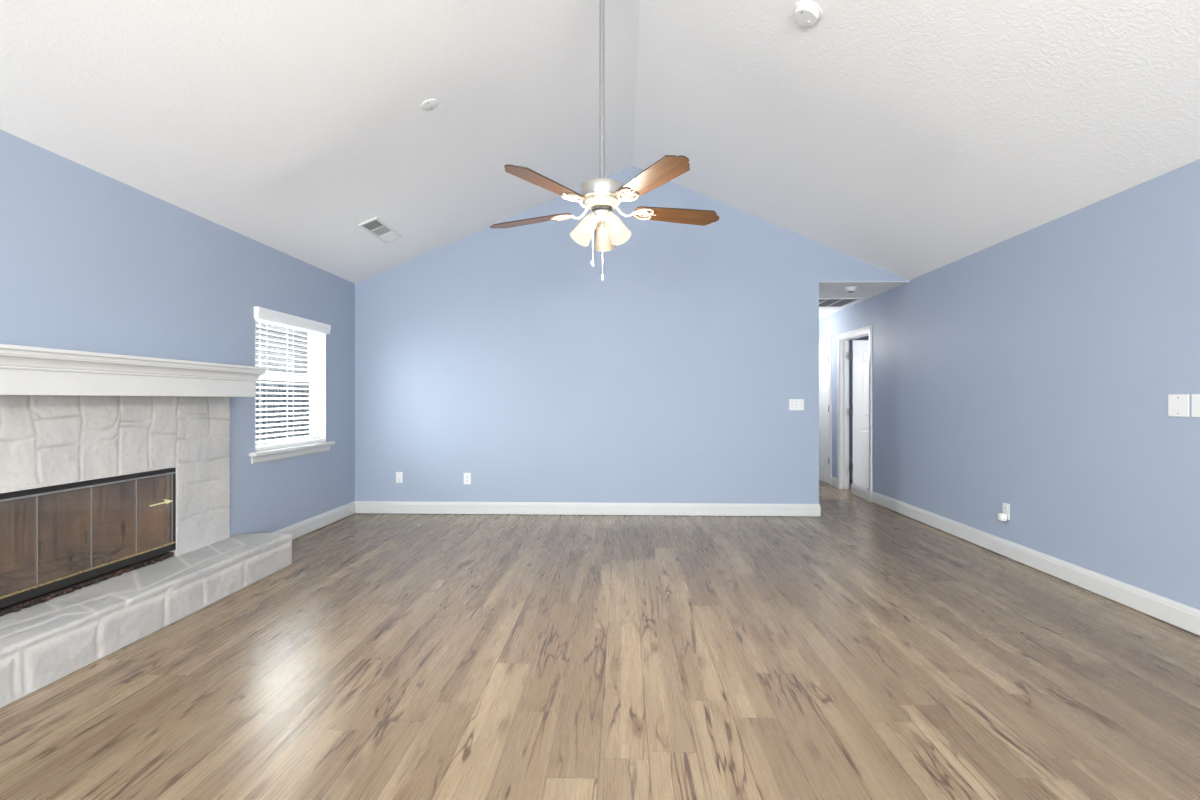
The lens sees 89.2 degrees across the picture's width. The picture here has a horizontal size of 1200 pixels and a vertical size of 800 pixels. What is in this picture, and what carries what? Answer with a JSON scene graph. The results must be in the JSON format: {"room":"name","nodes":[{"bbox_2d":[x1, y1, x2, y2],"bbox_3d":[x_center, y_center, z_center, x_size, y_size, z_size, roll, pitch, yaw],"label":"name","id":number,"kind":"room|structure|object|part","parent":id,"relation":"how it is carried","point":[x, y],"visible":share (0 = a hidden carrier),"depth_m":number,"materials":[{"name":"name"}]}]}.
{"room":"living room","nodes":[
{"label":"living room","id":0,"kind":"room"},
{"bbox_2d":[0,130,354,534],"bbox_3d":[-2.886,-0.026,0.847,0.150,2.460,11.480,0,0,2],"label":"wall","id":1,"kind":"structure","parent":0,"point":[91,260],"depth_m":3.77,"materials":[{"name":"blue paint"}]},
{"bbox_2d":[249,319,334,463],"bbox_3d":[-2.696,-0.112,5.268,0.205,1.208,1.280,0,0,2],"label":"window","id":2,"kind":"structure","parent":1,"relation":"in","point":[265,455],"depth_m":5.71,"materials":[{"name":"white plastic"}]},
{"bbox_3d":[-2.772,-0.437,5.270,0.030,0.533,1.090,0,0,2],"label":"sash","id":3,"kind":"part","parent":2,"relation":"part of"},
{"bbox_3d":[-2.739,0.086,5.269,0.030,0.613,1.090,0,0,2],"label":"sash","id":4,"kind":"part","parent":2,"relation":"part of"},
{"bbox_3d":[-2.696,0.417,5.268,0.205,0.030,1.280,0,0,2],"label":"sill","id":5,"kind":"part","parent":2,"relation":"part of","materials":[{"name":"white wood"}]},
{"bbox_2d":[254,306,330,449],"bbox_3d":[-2.659,-0.161,5.266,0.104,1.122,1.154,0,0,2],"label":"window blind","id":6,"kind":"object","parent":2,"relation":"attached to","point":[260,313],"visible":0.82,"depth_m":5.21,"materials":[{"name":"white plastic"}]},
{"bbox_3d":[-2.682,0.384,5.267,0.054,0.032,1.096,0,0,2],"label":"rail","id":7,"kind":"part","parent":6,"relation":"part of","materials":[{"name":"white plastic"}]},
{"bbox_3d":[-2.683,-0.141,5.267,0.056,1.030,0.002,0,0,2],"label":"ladder cord","id":8,"kind":"part","parent":6,"relation":"part of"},
{"bbox_3d":[-2.668,-0.141,5.662,0.056,1.030,0.002,0,0,2],"label":"ladder cord","id":9,"kind":"part","parent":6,"relation":"part of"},
{"bbox_2d":[272,501,355,539],"bbox_3d":[-2.633,1.136,5.473,0.016,0.124,1.975,0,0,2],"label":"baseboard","id":10,"kind":"structure","parent":1,"relation":"attached to","point":[301,528],"depth_m":5.66,"materials":[{"name":"white wood"}]},
{"bbox_2d":[0,479,1199,799],"bbox_3d":[1.412,1.264,2.750,8.580,0.120,15.840,0,0,2],"label":"floor","id":11,"kind":"structure","parent":0,"point":[860,649],"depth_m":2.64,"materials":[{"name":"brown wood"}]},
{"bbox_2d":[0,395,291,707],"bbox_3d":[-2.796,0.592,3.242,0.975,1.225,2.495,0,0,2],"label":"fireplace","id":12,"kind":"object","parent":11,"relation":"on","point":[70,466],"depth_m":3.41,"materials":[{"name":"stone"}]},
{"bbox_3d":[-2.973,0.847,3.191,0.345,0.266,0.840,0,0,2],"label":"log grate","id":13,"kind":"part","parent":12,"relation":"part of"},
{"bbox_3d":[-3.055,0.938,3.507,0.019,0.085,0.072,0,0,-33],"label":"leg","id":14,"kind":"part","parent":12,"relation":"part of","materials":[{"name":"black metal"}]},
{"bbox_3d":[-2.710,0.685,3.228,0.030,0.515,1.205,0,0,2],"label":"fire door frame","id":15,"kind":"part","parent":12,"relation":"part of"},
{"bbox_3d":[-2.855,0.938,3.499,0.019,0.085,0.072,0,0,-33],"label":"leg","id":16,"kind":"part","parent":12,"relation":"part of","materials":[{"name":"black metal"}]},
{"bbox_2d":[0,344,267,396],"bbox_3d":[-2.588,-0.127,3.226,0.269,0.211,2.398,0,0,2],"label":"mantel shelf","id":17,"kind":"object","parent":12,"relation":"on","point":[24,370],"visible":1,"depth_m":3.13,"materials":[{"name":"white wood"}]},
{"bbox_3d":[-2.594,-0.173,3.226,0.256,0.081,2.372,0,0,2],"label":"crown moulding","id":18,"kind":"part","parent":17,"relation":"part of","materials":[{"name":"white wood"}]},
{"bbox_3d":[-2.588,-0.223,3.226,0.269,0.019,2.398,0,0,2],"label":"shelf","id":19,"kind":"part","parent":17,"relation":"part of","materials":[{"name":"white wood"}]},
{"bbox_2d":[0,0,1199,283],"bbox_3d":[0.080,-1.880,0.683,6.110,1.434,11.570,0,0,2],"label":"ceiling","id":20,"kind":"structure","parent":0,"point":[288,127],"depth_m":3.65,"materials":[{"name":"white paint"}]},
{"bbox_2d":[359,217,402,243],"bbox_3d":[-1.955,-1.513,5.445,0.162,0.076,0.600,0,0,2],"label":"ceiling vent","id":21,"kind":"object","parent":20,"relation":"in","point":[375,226],"visible":1,"depth_m":5.42,"materials":[{"name":"white plastic"}]},
{"bbox_2d":[421,99,437,110],"bbox_3d":[-1.092,-1.893,3.901,0.108,0.047,0.116,0,0,2],"label":"cover plate","id":22,"kind":"object","parent":20,"relation":"attached to","point":[430,104],"visible":1,"depth_m":3.89,"materials":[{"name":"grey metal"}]},
{"bbox_2d":[490,0,718,280],"bbox_3d":[0.016,-1.496,3.198,1.257,1.786,1.201,0,0,2],"label":"ceiling fan","id":23,"kind":"object","parent":20,"relation":"hanging from","point":[601,195],"visible":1,"depth_m":3.08,"materials":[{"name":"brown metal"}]},
{"bbox_3d":[-0.378,-0.968,3.291,0.483,0.007,0.139,-3,7,21],"label":"blade","id":24,"kind":"part","parent":23,"relation":"part of","materials":[{"name":"brown wood"}]},
{"bbox_3d":[-0.252,-1.005,2.819,0.139,0.007,0.483,11,4,39],"label":"blade","id":25,"kind":"part","parent":23,"relation":"part of","materials":[{"name":"brown wood"}]},
{"bbox_3d":[-0.083,-0.866,3.091,0.140,0.160,0.120,0,0,2],"label":"lamp shade","id":26,"kind":"part","parent":23,"relation":"part of","materials":[{"name":"white glass"}]},
{"bbox_3d":[0.012,-0.785,3.092,0.003,0.301,0.003,0,0,2],"label":"pull chain","id":27,"kind":"part","parent":23,"relation":"part of","materials":[{"name":"beige metal"}]},
{"bbox_3d":[0.025,-0.866,3.243,0.112,0.160,0.144,0,0,2],"label":"lamp shade","id":28,"kind":"part","parent":23,"relation":"part of","materials":[{"name":"white glass"}]},
{"bbox_3d":[0.086,-0.866,3.070,0.143,0.160,0.111,0,0,25],"label":"lamp shade","id":29,"kind":"part","parent":23,"relation":"part of","materials":[{"name":"white glass"}]},
{"bbox_3d":[0.236,-1.016,2.793,0.139,0.007,0.483,16,-13,-31],"label":"blade","id":30,"kind":"part","parent":23,"relation":"part of","materials":[{"name":"brown wood"}]},
{"bbox_3d":[0.413,-0.985,3.249,0.483,0.007,0.139,0,-16,-15],"label":"blade","id":31,"kind":"part","parent":23,"relation":"part of","materials":[{"name":"brown wood"}]},
{"bbox_2d":[794,1,821,25],"bbox_3d":[1.107,-2.056,3.237,0.140,0.089,0.148,0,0,2],"label":"smoke detector","id":32,"kind":"object","parent":20,"relation":"attached to","point":[807,13],"visible":1,"depth_m":3.21,"materials":[{"name":"white plastic"}]},
{"bbox_2d":[355,166,909,516],"bbox_3d":[0.290,-0.629,6.414,5.790,3.667,0.120,0,0,2],"label":"wall","id":33,"kind":"structure","parent":0,"point":[502,357],"depth_m":6.36,"materials":[{"name":"blue paint"}]},
{"bbox_2d":[396,472,402,482],"bbox_3d":[-2.125,0.819,6.434,0.072,0.116,0.019,0,0,2],"label":"outlet","id":34,"kind":"object","parent":33,"relation":"attached to","point":[399,475],"visible":1,"depth_m":6.44,"materials":[{"name":"white plastic"}]},
{"bbox_2d":[464,473,470,483],"bbox_3d":[-1.401,0.829,6.412,0.076,0.120,0.010,0,0,2],"label":"wall outlet","id":35,"kind":"object","parent":33,"relation":"attached to","point":[467,476],"visible":1,"depth_m":6.41,"materials":[{"name":"white plastic"}]},
{"bbox_2d":[355,501,818,515],"bbox_3d":[-0.172,1.136,6.363,4.870,0.124,0.016,0,0,2],"label":"baseboard","id":36,"kind":"structure","parent":33,"relation":"attached to","point":[564,508],"depth_m":6.35,"materials":[{"name":"white wood"}]},
{"bbox_2d":[789,399,803,409],"bbox_3d":[2.032,0.049,6.283,0.150,0.116,0.015,0,0,2],"label":"light switch","id":37,"kind":"object","parent":33,"relation":"attached to","point":[794,404],"visible":1,"depth_m":6.28,"materials":[{"name":"white plastic"}]},
{"bbox_2d":[849,335,868,478],"bbox_3d":[4.626,-0.046,7.836,2.530,2.500,3.000,0,0,2],"label":"wall","id":38,"kind":"structure","parent":0,"point":[865,337],"depth_m":9.27,"materials":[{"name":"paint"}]},
{"bbox_2d":[819,281,909,318],"bbox_3d":[2.731,-1.218,8.437,1.060,0.004,4.338,0,0,2],"label":"ceiling","id":39,"kind":"structure","parent":0,"point":[865,290],"depth_m":6.75,"materials":[{"name":"white paint"}]},
{"bbox_2d":[819,298,861,306],"bbox_3d":[2.739,-1.211,7.565,0.780,0.014,0.640,0,0,2],"label":"ceiling vent","id":40,"kind":"object","parent":39,"relation":"in","point":[823,302],"visible":0.52,"depth_m":7.46,"materials":[{"name":"white plastic"}]},
{"bbox_2d":[844,287,857,292],"bbox_3d":[2.713,-1.192,6.585,0.140,0.047,0.140,0,0,2],"label":"smoke detector","id":41,"kind":"object","parent":39,"relation":"attached to","point":[847,289],"visible":1,"depth_m":6.54,"materials":[{"name":"white plastic"}]},
{"bbox_2d":[819,159,1199,609],"bbox_3d":[3.112,-0.024,2.738,0.120,2.456,15.700,0,0,2],"label":"wall","id":42,"kind":"structure","parent":0,"point":[1034,371],"depth_m":4.05,"materials":[{"name":"blue paint"}]},
{"bbox_2d":[819,336,831,484],"bbox_3d":[3.244,0.153,9.027,0.089,2.102,0.912,0,0,2],"label":"door","id":43,"kind":"structure","parent":42,"relation":"in","point":[825,345],"depth_m":8.80,"materials":[{"name":"white paint"}]},
{"bbox_2d":[831,476,836,486],"bbox_3d":[3.254,1.136,8.446,0.016,0.124,0.200,0,0,2],"label":"baseboard","id":44,"kind":"structure","parent":42,"relation":"attached to","point":[833,479],"depth_m":8.43,"materials":[{"name":"white wood"}]},
{"bbox_2d":[837,325,871,501],"bbox_3d":[3.702,0.156,7.734,0.968,2.096,1.142,0,0,2],"label":"door","id":45,"kind":"structure","parent":42,"relation":"in","point":[861,354],"depth_m":8.18,"materials":[{"name":"white paint"}]},
{"bbox_2d":[1003,503,1009,519],"bbox_3d":[3.119,0.854,4.672,0.010,0.120,0.076,0,0,2],"label":"wall outlet","id":46,"kind":"object","parent":42,"relation":"attached to","point":[1006,507],"visible":0.91,"depth_m":4.65,"materials":[{"name":"white plastic"}]},
{"bbox_2d":[998,513,1006,521],"bbox_3d":[3.093,0.903,4.675,0.042,0.060,0.056,0,0,2],"label":"plug","id":47,"kind":"object","parent":46,"relation":"attached to","point":[1002,517],"visible":1,"depth_m":4.65,"materials":[{"name":"beige plastic"}]},
{"bbox_2d":[851,484,1199,635],"bbox_3d":[2.994,1.136,1.356,0.016,0.124,12.930,0,0,2],"label":"baseboard","id":48,"kind":"structure","parent":42,"relation":"attached to","point":[1175,613],"depth_m":4.05,"materials":[{"name":"white wood"}]},
{"bbox_2d":[1168,394,1188,416],"bbox_3d":[3.067,0.029,3.224,0.008,0.118,0.118,0,0,2],"label":"blank plate","id":49,"kind":"object","parent":42,"relation":"attached to","point":[1178,404],"visible":1,"depth_m":3.22,"materials":[{"name":"white plastic"}]},
{"bbox_2d":[1192,394,1199,416],"bbox_3d":[3.062,0.029,3.089,0.008,0.118,0.118,0,0,2],"label":"blank plate","id":50,"kind":"object","parent":42,"relation":"attached to","point":[1195,397],"visible":1,"depth_m":3.12,"materials":[{"name":"white plastic"}]},
{"label":"outside","id":51,"kind":"structure","parent":0,"visible":0},
{"bbox_3d":[-11.993,1.754,15.951,18.860,0.100,37.000,0,0,2],"label":"ground","id":52,"kind":"structure","parent":51,"visible":0},
{"bbox_2d":[256,320,309,440],"bbox_3d":[-12.294,-2.146,19.464,4.800,7.700,22.600,0,0,2],"label":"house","id":53,"kind":"structure","parent":52,"relation":"on","point":[260,324],"depth_m":19.58,"materials":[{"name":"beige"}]},
{"bbox_2d":[256,385,309,440],"bbox_3d":[-5.801,0.714,15.748,0.170,1.980,17.150,0,0,2],"label":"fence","id":54,"kind":"object","parent":52,"relation":"on","point":[282,386],"visible":0.03,"depth_m":11.23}
]}

